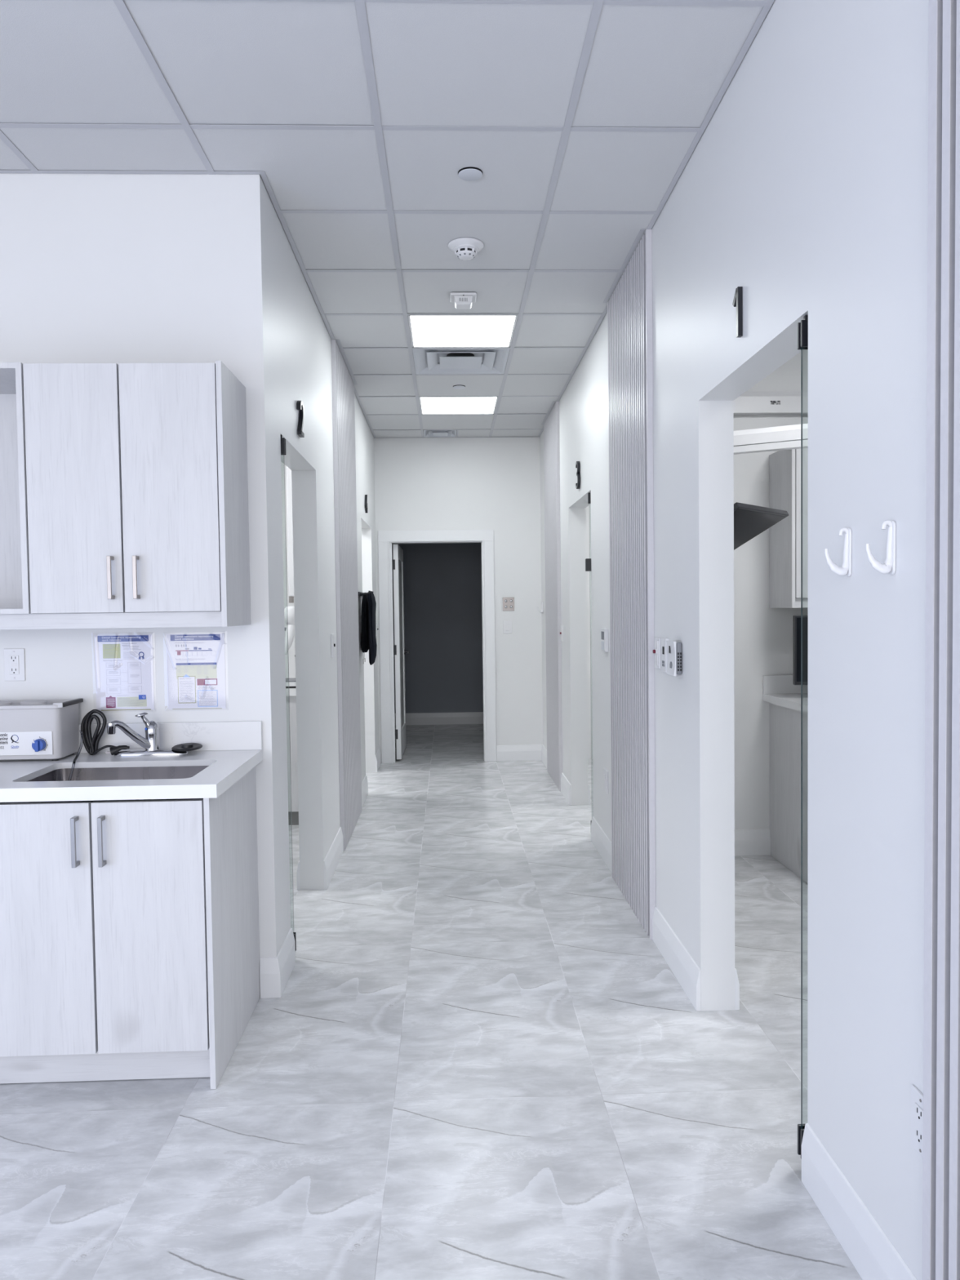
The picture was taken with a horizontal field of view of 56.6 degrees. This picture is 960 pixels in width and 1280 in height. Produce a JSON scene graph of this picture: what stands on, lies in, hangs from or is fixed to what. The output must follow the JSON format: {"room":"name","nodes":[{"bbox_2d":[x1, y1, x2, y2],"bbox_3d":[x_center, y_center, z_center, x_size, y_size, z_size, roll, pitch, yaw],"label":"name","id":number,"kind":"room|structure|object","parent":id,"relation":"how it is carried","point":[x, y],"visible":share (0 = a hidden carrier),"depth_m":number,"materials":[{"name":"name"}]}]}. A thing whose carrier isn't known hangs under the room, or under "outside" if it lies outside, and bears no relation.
{"room":"clinic corridor","nodes":[
{"label":"clinic corridor","id":0,"kind":"room"},
{"bbox_2d":[0,173,282,960],"bbox_3d":[-2.043,-0.206,3.233,2.555,3.060,0.120,-1,2,-2],"label":"wall","id":1,"kind":"structure","parent":0,"point":[117,268],"depth_m":3.17,"materials":[{"name":"white paint"}]},
{"bbox_2d":[3,648,25,680],"bbox_3d":[-1.666,0.089,3.192,0.072,0.116,0.009,-1,2,-2],"label":"power outlet","id":2,"kind":"object","parent":1,"relation":"attached to","point":[14,659],"visible":1,"depth_m":3.19,"materials":[{"name":"white plastic"}]},
{"bbox_2d":[8,655,18,674],"bbox_3d":[-1.666,0.089,3.190,0.034,0.068,0.002,-1,2,-2],"label":"socket","id":3,"kind":"object","parent":2,"relation":"attached to","point":[13,660],"depth_m":3.19,"materials":[{"name":"white plastic"}]},
{"bbox_2d":[0,362,33,629],"bbox_3d":[-1.833,-0.456,2.995,0.764,0.844,0.348,-1,2,-2],"label":"upper cabinet","id":4,"kind":"object","parent":1,"relation":"attached to","point":[15,586],"visible":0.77,"depth_m":3.15,"materials":[{"name":"white wood"}]},
{"bbox_2d":[94,634,154,711],"bbox_3d":[-1.280,0.116,3.207,0.223,0.286,0.008,-1,2,-2],"label":"poster","id":5,"kind":"object","parent":1,"relation":"attached to","point":[124,664],"visible":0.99,"depth_m":3.21,"materials":[{"name":"white paper"}]},
{"bbox_2d":[22,360,250,629],"bbox_3d":[-1.138,-0.468,3.006,0.626,0.848,0.377,-1,2,-2],"label":"upper cabinet","id":6,"kind":"object","parent":1,"relation":"attached to","point":[136,473],"visible":1,"depth_m":2.85,"materials":[{"name":"white wood"}]},
{"bbox_2d":[74,720,262,753],"bbox_3d":[-1.824,0.359,3.190,2.072,0.103,0.019,-1,2,-2],"label":"backsplash","id":7,"kind":"structure","parent":1,"relation":"attached to","point":[240,735],"depth_m":3.21,"materials":[{"name":"white stone"}]},
{"bbox_2d":[165,633,226,709],"bbox_3d":[-1.024,0.113,3.216,0.228,0.286,0.009,-1,2,-2],"label":"poster","id":8,"kind":"object","parent":1,"relation":"attached to","point":[196,662],"visible":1,"depth_m":3.22,"materials":[{"name":"white paper"}]},
{"bbox_2d":[280,461,295,678],"bbox_3d":[-2.218,-0.320,6.416,2.435,3.060,0.100,-1,2,-2],"label":"wall","id":9,"kind":"structure","parent":0,"point":[290,657],"depth_m":6.39,"materials":[{"name":"white paint"}]},
{"bbox_2d":[296,400,304,437],"bbox_3d":[-0.790,-0.975,3.925,0.018,0.153,0.085,-1,2,-2],"label":"number sign","id":10,"kind":"object","parent":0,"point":[300,406],"depth_m":3.92,"materials":[{"name":"black plastic"}]},
{"bbox_2d":[266,189,379,943],"bbox_3d":[-0.915,-0.312,5.733,0.120,3.060,4.800,-1,2,-2],"label":"wall","id":11,"kind":"structure","parent":0,"point":[300,340],"depth_m":4.47,"materials":[{"name":"white paint"}]},
{"bbox_2d":[259,928,295,998],"bbox_3d":[-0.771,1.229,3.413,0.074,0.146,0.316,-1,2,-2],"label":"baseboard","id":12,"kind":"structure","parent":11,"relation":"attached to","point":[275,972],"depth_m":3.26,"materials":[{"name":"paint"}]},
{"bbox_2d":[280,434,296,951],"bbox_3d":[-1.200,0.248,3.550,0.888,2.108,0.087,-1,2,-2],"label":"door","id":13,"kind":"structure","parent":11,"relation":"in","point":[282,439],"depth_m":3.56,"materials":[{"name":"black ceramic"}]},
{"bbox_2d":[330,633,335,657],"bbox_3d":[-0.812,0.031,4.946,0.019,0.130,0.085,-1,2,-2],"label":"switch","id":14,"kind":"object","parent":11,"relation":"attached to","point":[332,639],"visible":1,"depth_m":4.91,"materials":[{"name":"white plastic"}]},
{"bbox_2d":[331,339,361,851],"bbox_3d":[-0.840,-0.261,5.684,0.024,2.958,1.038,-1,2,-2],"label":"wall panel","id":15,"kind":"object","parent":11,"relation":"attached to","point":[343,385],"visible":0.98,"depth_m":5.49,"materials":[{"name":"grey laminate"}]},
{"bbox_2d":[323,747,381,889],"bbox_3d":[-0.849,1.123,6.348,0.016,0.146,3.680,-1,2,-2],"label":"baseboard","id":16,"kind":"structure","parent":11,"relation":"attached to","point":[332,858],"depth_m":4.94,"materials":[{"name":"paint"}]},
{"bbox_2d":[360,595,368,652],"bbox_3d":[-0.843,-0.129,6.555,0.074,0.438,0.314,-1,2,-2],"label":"apron","id":17,"kind":"object","parent":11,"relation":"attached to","point":[365,611],"visible":0.7,"depth_m":6.44,"materials":[{"name":"black fabric"}]},
{"bbox_2d":[358,591,373,596],"bbox_3d":[-0.836,-0.339,6.546,0.096,0.038,0.440,-1,2,-2],"label":"coat rack","id":18,"kind":"object","parent":11,"relation":"attached to","point":[360,593],"visible":0.72,"depth_m":6.36,"materials":[{"name":"black metal"}]},
{"bbox_2d":[367,591,377,665],"bbox_3d":[-0.778,-0.084,6.448,0.058,0.526,0.226,-1,2,-2],"label":"apron","id":19,"kind":"object","parent":18,"relation":"hanging from","point":[371,600],"visible":0.94,"depth_m":6.37,"materials":[{"name":"black fabric"}]},
{"bbox_2d":[375,622,378,635],"bbox_3d":[-0.925,-0.102,8.033,0.019,0.113,0.080,-1,2,-2],"label":"switch","id":20,"kind":"object","parent":11,"relation":"attached to","point":[376,623],"visible":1,"depth_m":8.00,"materials":[{"name":"white plastic"}]},
{"bbox_2d":[364,494,368,513],"bbox_3d":[-0.905,-1.084,7.088,0.018,0.144,0.086,-1,2,-2],"label":"number sign","id":21,"kind":"object","parent":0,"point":[366,495],"depth_m":7.08,"materials":[{"name":"black plastic"}]},
{"bbox_2d":[0,0,773,437],"bbox_3d":[-0.095,-1.736,3.889,6.661,0.100,13.900,-1,2,-2],"label":"ceiling","id":22,"kind":"structure","parent":0,"point":[361,119],"depth_m":2.88,"materials":[{"name":"tile"}]},
{"bbox_2d":[284,465,294,655],"bbox_3d":[-1.212,-0.819,5.575,0.121,1.825,0.158,-1,2,-2],"label":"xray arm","id":23,"kind":"object","parent":22,"relation":"hanging from","point":[289,611],"visible":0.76,"depth_m":5.59},
{"bbox_2d":[423,430,457,437],"bbox_3d":[-0.352,-1.849,7.919,0.289,0.048,0.315,-1,2,-2],"label":"ceiling vent","id":24,"kind":"object","parent":22,"relation":"in","point":[428,433],"visible":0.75,"depth_m":7.94,"materials":[{"name":"metal"}]},
{"bbox_2d":[418,396,497,414],"bbox_3d":[-0.167,-1.808,6.837,0.584,0.028,0.584,-1,2,-2],"label":"recessed light","id":25,"kind":"object","parent":22,"relation":"in","point":[443,405],"visible":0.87,"depth_m":6.83,"materials":[{"name":"white plastic"}]},
{"bbox_2d":[453,384,465,389],"bbox_3d":[-0.146,-1.770,6.239,0.089,0.009,0.089,-1,2,-2],"label":"sprinkler cover","id":26,"kind":"object","parent":22,"relation":"attached to","point":[459,386],"visible":1,"depth_m":6.23,"materials":[{"name":"plastic"}]},
{"bbox_2d":[412,348,510,374],"bbox_3d":[-0.123,-1.770,5.620,0.584,0.050,0.584,-1,2,-2],"label":"ceiling vent","id":27,"kind":"object","parent":22,"relation":"in","point":[426,361],"visible":0.94,"depth_m":5.62,"materials":[{"name":"metal"}]},
{"bbox_2d":[408,315,518,347],"bbox_3d":[-0.101,-1.743,5.011,0.584,0.028,0.584,-1,2,-2],"label":"recessed light","id":28,"kind":"object","parent":22,"relation":"in","point":[425,331],"visible":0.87,"depth_m":4.99,"materials":[{"name":"white plastic"}]},
{"bbox_2d":[449,292,476,308],"bbox_3d":[-0.083,-1.682,4.433,0.130,0.051,0.120,-1,2,-2],"label":"fire alarm strobe","id":29,"kind":"object","parent":22,"relation":"attached to","point":[460,300],"visible":1,"depth_m":4.39,"materials":[{"name":"white plastic"}]},
{"bbox_2d":[448,237,483,260],"bbox_3d":[-0.060,-1.657,3.808,0.152,0.056,0.152,-1,2,-2],"label":"smoke detector","id":30,"kind":"object","parent":22,"relation":"attached to","point":[464,248],"visible":1,"depth_m":3.77,"materials":[{"name":"white plastic"}]},
{"bbox_2d":[457,166,482,181],"bbox_3d":[-0.034,-1.660,3.178,0.089,0.009,0.089,-1,2,-2],"label":"sprinkler cover","id":31,"kind":"object","parent":22,"relation":"attached to","point":[469,173],"visible":1,"depth_m":3.17,"materials":[{"name":"plastic"}]},
{"bbox_2d":[733,502,788,550],"bbox_3d":[1.173,-1.056,4.252,0.390,1.316,0.540,1,3,42],"label":"screen","id":32,"kind":"object","parent":22,"relation":"hanging from","point":[750,521],"visible":0.34,"depth_m":4.23,"materials":[{"name":"black plastic"}]},
{"bbox_2d":[733,423,808,454],"bbox_3d":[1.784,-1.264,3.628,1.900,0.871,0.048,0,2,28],"label":"overhead track","id":33,"kind":"object","parent":22,"relation":"hanging from","point":[787,437],"visible":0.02,"depth_m":3.90,"materials":[{"name":"white plastic"}]},
{"bbox_2d":[0,724,862,1279],"bbox_3d":[-0.024,1.322,3.977,7.000,0.100,14.050,-1,2,-2],"label":"floor","id":34,"kind":"structure","parent":0,"point":[475,1059],"depth_m":2.57,"materials":[{"name":"tile"}]},
{"bbox_2d":[0,766,260,1088],"bbox_3d":[-1.137,0.888,2.912,0.680,0.870,0.662,-1,2,-2],"label":"base cabinet","id":35,"kind":"object","parent":34,"relation":"on","point":[130,932],"visible":0.94,"depth_m":2.62,"materials":[{"name":"white wood"}]},
{"bbox_2d":[285,696,298,825],"bbox_3d":[-1.559,0.785,6.121,1.100,0.854,0.613,-1,2,-2],"label":"base cabinet","id":36,"kind":"object","parent":34,"relation":"on","point":[291,727],"visible":0.02,"depth_m":5.83,"materials":[{"name":"white wood"}]},
{"bbox_2d":[285,688,296,696],"bbox_3d":[-1.557,0.333,6.092,1.115,0.048,0.638,-1,2,-2],"label":"countertop","id":37,"kind":"structure","parent":36,"relation":"on","point":[289,691],"depth_m":5.79,"materials":[{"name":"white stone"}]},
{"bbox_2d":[285,678,296,688],"bbox_3d":[-1.429,0.289,5.936,0.760,0.048,0.260,-1,2,-2],"label":"tray","id":38,"kind":"object","parent":37,"relation":"on","point":[291,684],"visible":0.02,"depth_m":5.81,"materials":[{"name":"white plastic"}]},
{"bbox_2d":[768,702,808,883],"bbox_3d":[2.342,0.777,4.736,1.403,0.870,0.624,-1,2,-2],"label":"base cabinet","id":39,"kind":"object","parent":34,"relation":"on","point":[784,722],"visible":0.17,"depth_m":4.74,"materials":[{"name":"wood"}]},
{"bbox_2d":[762,675,808,714],"bbox_3d":[2.317,0.271,4.707,1.440,0.143,0.644,-1,2,-2],"label":"countertop","id":40,"kind":"structure","parent":39,"relation":"on","point":[779,690],"depth_m":4.98,"materials":[{"name":"white stone"}]},
{"bbox_2d":[792,615,808,684],"bbox_3d":[1.924,0.085,4.749,0.538,0.440,0.140,-1,2,-2],"label":"computer monitor","id":41,"kind":"object","parent":40,"relation":"on","point":[796,619],"visible":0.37,"depth_m":4.70,"materials":[{"name":"black plastic"}]},
{"bbox_3d":[-2.159,0.907,2.875,1.366,0.858,0.661,-1,2,-2],"label":"base cabinet","id":42,"kind":"object","parent":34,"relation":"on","visible":0},
{"bbox_2d":[0,720,262,802],"bbox_3d":[-1.813,0.391,2.877,2.072,0.143,0.649,-1,2,-2],"label":"countertop","id":43,"kind":"structure","parent":42,"relation":"on","point":[230,750],"depth_m":3.00,"materials":[{"name":"white stone"}]},
{"bbox_2d":[0,697,129,760],"bbox_3d":[-1.503,0.310,3.096,0.543,0.202,0.216,-1,2,-2],"label":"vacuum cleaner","id":44,"kind":"object","parent":43,"relation":"on","point":[30,729],"visible":1,"depth_m":3.02,"materials":[{"name":"grey plastic"}]},
{"bbox_2d":[67,730,83,781],"bbox_3d":[-1.375,0.446,3.024,0.036,0.257,0.196,-1,2,-2],"label":"hose","id":45,"kind":"object","parent":44,"relation":"hanging from","point":[82,732],"visible":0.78,"depth_m":3.04,"materials":[{"name":"black rubber"}]},
{"bbox_2d":[15,765,208,802],"bbox_3d":[-1.145,0.541,2.849,0.576,0.211,0.375,-1,2,-2],"label":"sink","id":46,"kind":"object","parent":43,"relation":"in","point":[186,771],"visible":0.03,"depth_m":3.02,"materials":[{"name":"metal"}]},
{"bbox_2d":[106,712,187,755],"bbox_3d":[-1.170,0.328,3.140,0.263,0.152,0.118,-2,2,-23],"label":"faucet","id":47,"kind":"object","parent":43,"relation":"on","point":[151,743],"visible":0.98,"depth_m":3.12,"materials":[{"name":"silver metal"}]},
{"bbox_2d":[171,742,202,751],"bbox_3d":[-1.034,0.376,3.150,0.104,0.019,0.102,-1,2,-2],"label":"stopper","id":48,"kind":"object","parent":43,"relation":"on","point":[186,746],"visible":1,"depth_m":3.13,"materials":[{"name":"black rubber"}]},
{"bbox_2d":[391,542,483,713],"bbox_3d":[-0.396,-0.504,10.852,3.400,3.060,0.100,-1,2,-2],"label":"wall","id":49,"kind":"structure","parent":0,"point":[443,625],"depth_m":10.81,"materials":[{"name":"grey paint"}]},
{"bbox_2d":[395,711,483,725],"bbox_3d":[-0.375,0.954,10.847,3.400,0.146,0.016,-1,2,-2],"label":"baseboard","id":50,"kind":"structure","parent":49,"relation":"attached to","point":[460,717],"depth_m":10.84,"materials":[{"name":"paint"}]},
{"bbox_2d":[373,431,592,763],"bbox_3d":[-0.200,-0.411,8.219,6.600,3.060,0.120,-1,2,-2],"label":"wall","id":51,"kind":"structure","parent":0,"point":[436,482],"depth_m":8.14,"materials":[{"name":"white paint"}]},
{"bbox_2d":[391,544,409,759],"bbox_3d":[-0.755,0.099,8.616,0.100,1.985,0.811,-1,2,0],"label":"door","id":52,"kind":"structure","parent":51,"relation":"in","point":[399,651],"depth_m":8.26,"materials":[{"name":"paint"}]},
{"bbox_2d":[377,529,496,763],"bbox_3d":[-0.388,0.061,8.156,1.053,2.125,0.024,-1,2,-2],"label":"trim","id":53,"kind":"structure","parent":51,"relation":"attached to","point":[486,536],"depth_m":8.14,"materials":[{"name":"paint"}]},
{"bbox_2d":[502,597,514,610],"bbox_3d":[0.262,-0.329,8.169,0.107,0.123,0.019,-1,2,-2],"label":"outlet plate","id":54,"kind":"object","parent":51,"relation":"attached to","point":[508,602],"visible":1,"depth_m":8.17,"materials":[{"name":"silver"}]},
{"bbox_2d":[496,744,542,760],"bbox_3d":[0.368,1.040,8.223,0.430,0.146,0.016,-1,2,-2],"label":"baseboard","id":55,"kind":"structure","parent":51,"relation":"attached to","point":[516,752],"depth_m":8.22,"materials":[{"name":"paint"}]},
{"bbox_2d":[539,0,928,1279],"bbox_3d":[0.826,-0.221,2.611,0.120,3.060,11.170,-1,2,-2],"label":"wall","id":56,"kind":"structure","parent":0,"point":[804,190],"depth_m":2.06,"materials":[{"name":"white paint"}]},
{"bbox_2d":[0,0,774,438],"bbox_3d":[-1.282,-1.620,2.482,4.062,0.001,11.167,-1,2,-2],"label":"trim","id":57,"kind":"structure","parent":56,"relation":"attached to","point":[768,4],"depth_m":3.22,"materials":[{"name":"metal"}]},
{"bbox_2d":[296,783,770,1009],"bbox_3d":[0.126,1.160,4.993,4.822,0.146,6.405,0,2,25],"label":"baseboard","id":58,"kind":"structure","parent":56,"relation":"attached to","point":[747,842],"depth_m":5.02,"materials":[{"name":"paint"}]},
{"bbox_2d":[537,601,543,613],"bbox_3d":[0.543,-0.295,8.040,0.056,0.105,0.022,-1,2,-2],"label":"coat hook","id":59,"kind":"object","parent":56,"relation":"attached to","point":[542,610],"visible":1,"depth_m":8.03,"materials":[{"name":"white plastic"}]},
{"bbox_2d":[543,401,562,791],"bbox_3d":[0.587,-0.335,7.207,0.024,2.958,0.863,-1,2,-2],"label":"wall panel","id":60,"kind":"object","parent":56,"relation":"attached to","point":[551,425],"visible":1,"depth_m":7.06,"materials":[{"name":"grey laminate"}]},
{"bbox_2d":[560,624,563,641],"bbox_3d":[0.612,-0.053,6.716,0.019,0.122,0.085,-1,2,-2],"label":"switch","id":61,"kind":"object","parent":56,"relation":"attached to","point":[562,625],"visible":1,"depth_m":6.67,"materials":[{"name":"white plastic"}]},
{"bbox_2d":[575,461,580,488],"bbox_3d":[0.631,-1.063,5.748,0.018,0.178,0.100,-1,2,-2],"label":"number sign","id":62,"kind":"object","parent":56,"relation":"in","point":[577,464],"depth_m":5.71,"materials":[{"name":"black plastic"}]},
{"bbox_2d":[585,490,591,822],"bbox_3d":[1.106,0.151,5.398,0.927,2.108,0.087,-1,2,-2],"label":"door","id":63,"kind":"structure","parent":56,"relation":"in","point":[588,561],"depth_m":5.34,"materials":[{"name":"clear glass"}]},
{"bbox_2d":[600,628,608,652],"bbox_3d":[0.678,-0.001,4.871,0.019,0.124,0.150,-1,2,-2],"label":"thermostat","id":64,"kind":"object","parent":56,"relation":"attached to","point":[604,632],"visible":1,"depth_m":4.82,"materials":[{"name":"white plastic"}]},
{"bbox_2d":[607,229,655,939],"bbox_3d":[0.698,-0.226,4.164,0.024,2.958,0.888,-1,2,-2],"label":"wall panel","id":65,"kind":"object","parent":56,"relation":"attached to","point":[629,306],"visible":0.98,"depth_m":4.03,"materials":[{"name":"grey laminate"}]},
{"bbox_2d":[653,637,661,668],"bbox_3d":[0.721,0.053,3.658,0.023,0.124,0.080,-1,2,-2],"label":"switch","id":66,"kind":"object","parent":56,"relation":"attached to","point":[657,640],"visible":1,"depth_m":3.64,"materials":[{"name":"white plastic"}]},
{"bbox_2d":[660,637,669,672],"bbox_3d":[0.729,0.059,3.518,0.016,0.133,0.080,-1,2,-2],"label":"switch","id":67,"kind":"object","parent":56,"relation":"attached to","point":[664,645],"visible":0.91,"depth_m":3.50,"materials":[{"name":"white plastic"}]},
{"bbox_2d":[666,640,682,675],"bbox_3d":[0.727,0.067,3.339,0.033,0.128,0.116,-1,2,-2],"label":"control panel","id":68,"kind":"object","parent":56,"relation":"attached to","point":[673,648],"visible":1,"depth_m":3.29,"materials":[{"name":"grey plastic"}]},
{"bbox_2d":[541,744,917,1279],"bbox_3d":[0.695,1.155,4.926,0.016,0.146,6.635,-1,2,-2],"label":"baseboard","id":69,"kind":"structure","parent":56,"relation":"attached to","point":[866,1245],"depth_m":2.04,"materials":[{"name":"paint"}]},
{"bbox_2d":[732,286,742,337],"bbox_3d":[0.749,-0.948,2.595,0.013,0.141,0.050,-1,2,-2],"label":"number sign","id":70,"kind":"object","parent":56,"relation":"in","point":[737,301],"depth_m":2.57,"materials":[{"name":"black plastic"}]},
{"bbox_2d":[797,315,808,1159],"bbox_3d":[1.214,0.265,2.203,0.863,2.108,0.087,-1,2,-2],"label":"door","id":71,"kind":"structure","parent":56,"relation":"in","point":[802,326],"depth_m":2.18,"materials":[{"name":"clear glass"}]},
{"bbox_2d":[824,527,851,576],"bbox_3d":[0.764,-0.188,1.909,0.056,0.105,0.022,-1,2,-2],"label":"coat hook","id":72,"kind":"object","parent":56,"relation":"attached to","point":[846,568],"visible":1,"depth_m":1.90,"materials":[{"name":"white plastic"}]},
{"bbox_2d":[865,520,896,574],"bbox_3d":[0.771,-0.178,1.721,0.056,0.105,0.022,-1,2,-2],"label":"coat hook","id":73,"kind":"object","parent":56,"relation":"attached to","point":[889,566],"visible":1,"depth_m":1.72,"materials":[{"name":"white plastic"}]},
{"bbox_2d":[911,1084,923,1157],"bbox_3d":[0.812,0.893,1.642,0.009,0.116,0.072,-1,2,-2],"label":"power outlet","id":74,"kind":"object","parent":56,"relation":"attached to","point":[917,1096],"visible":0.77,"depth_m":1.65,"materials":[{"name":"white plastic"}]},
{"bbox_2d":[914,1102,923,1146],"bbox_3d":[0.809,0.893,1.641,0.002,0.068,0.034,-1,2,-2],"label":"socket","id":75,"kind":"object","parent":74,"relation":"attached to","point":[918,1107],"depth_m":1.64,"materials":[{"name":"white plastic"}]},
{"bbox_2d":[922,0,959,1279],"bbox_3d":[0.810,-0.115,1.069,0.024,2.958,0.985,-1,2,-2],"label":"door frame","id":76,"kind":"structure","parent":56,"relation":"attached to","point":[941,982],"depth_m":1.51,"materials":[{"name":"grey metal"}]},
{"bbox_2d":[733,349,808,829],"bbox_3d":[2.007,-0.325,5.058,2.418,3.060,0.120,-1,2,-2],"label":"wall","id":77,"kind":"structure","parent":0,"point":[763,634],"depth_m":4.99,"materials":[{"name":"white paint"}]},
{"bbox_2d":[733,391,808,414],"bbox_3d":[1.856,-1.312,4.928,1.700,0.122,0.055,-1,2,-2],"label":"wall rail","id":78,"kind":"object","parent":77,"relation":"attached to","point":[770,402],"visible":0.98,"depth_m":4.89,"materials":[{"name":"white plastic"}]},
{"bbox_2d":[762,675,808,693],"bbox_3d":[2.305,0.239,5.018,1.440,0.103,0.019,-1,2,-2],"label":"backsplash","id":79,"kind":"structure","parent":77,"relation":"attached to","point":[771,684],"depth_m":4.99,"materials":[{"name":"white stone"}]},
{"bbox_2d":[768,448,808,608],"bbox_3d":[2.269,-0.606,4.831,1.303,0.848,0.329,-1,2,-2],"label":"upper cabinet","id":80,"kind":"object","parent":77,"relation":"attached to","point":[784,465],"visible":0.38,"depth_m":4.69,"materials":[{"name":"white wood"}]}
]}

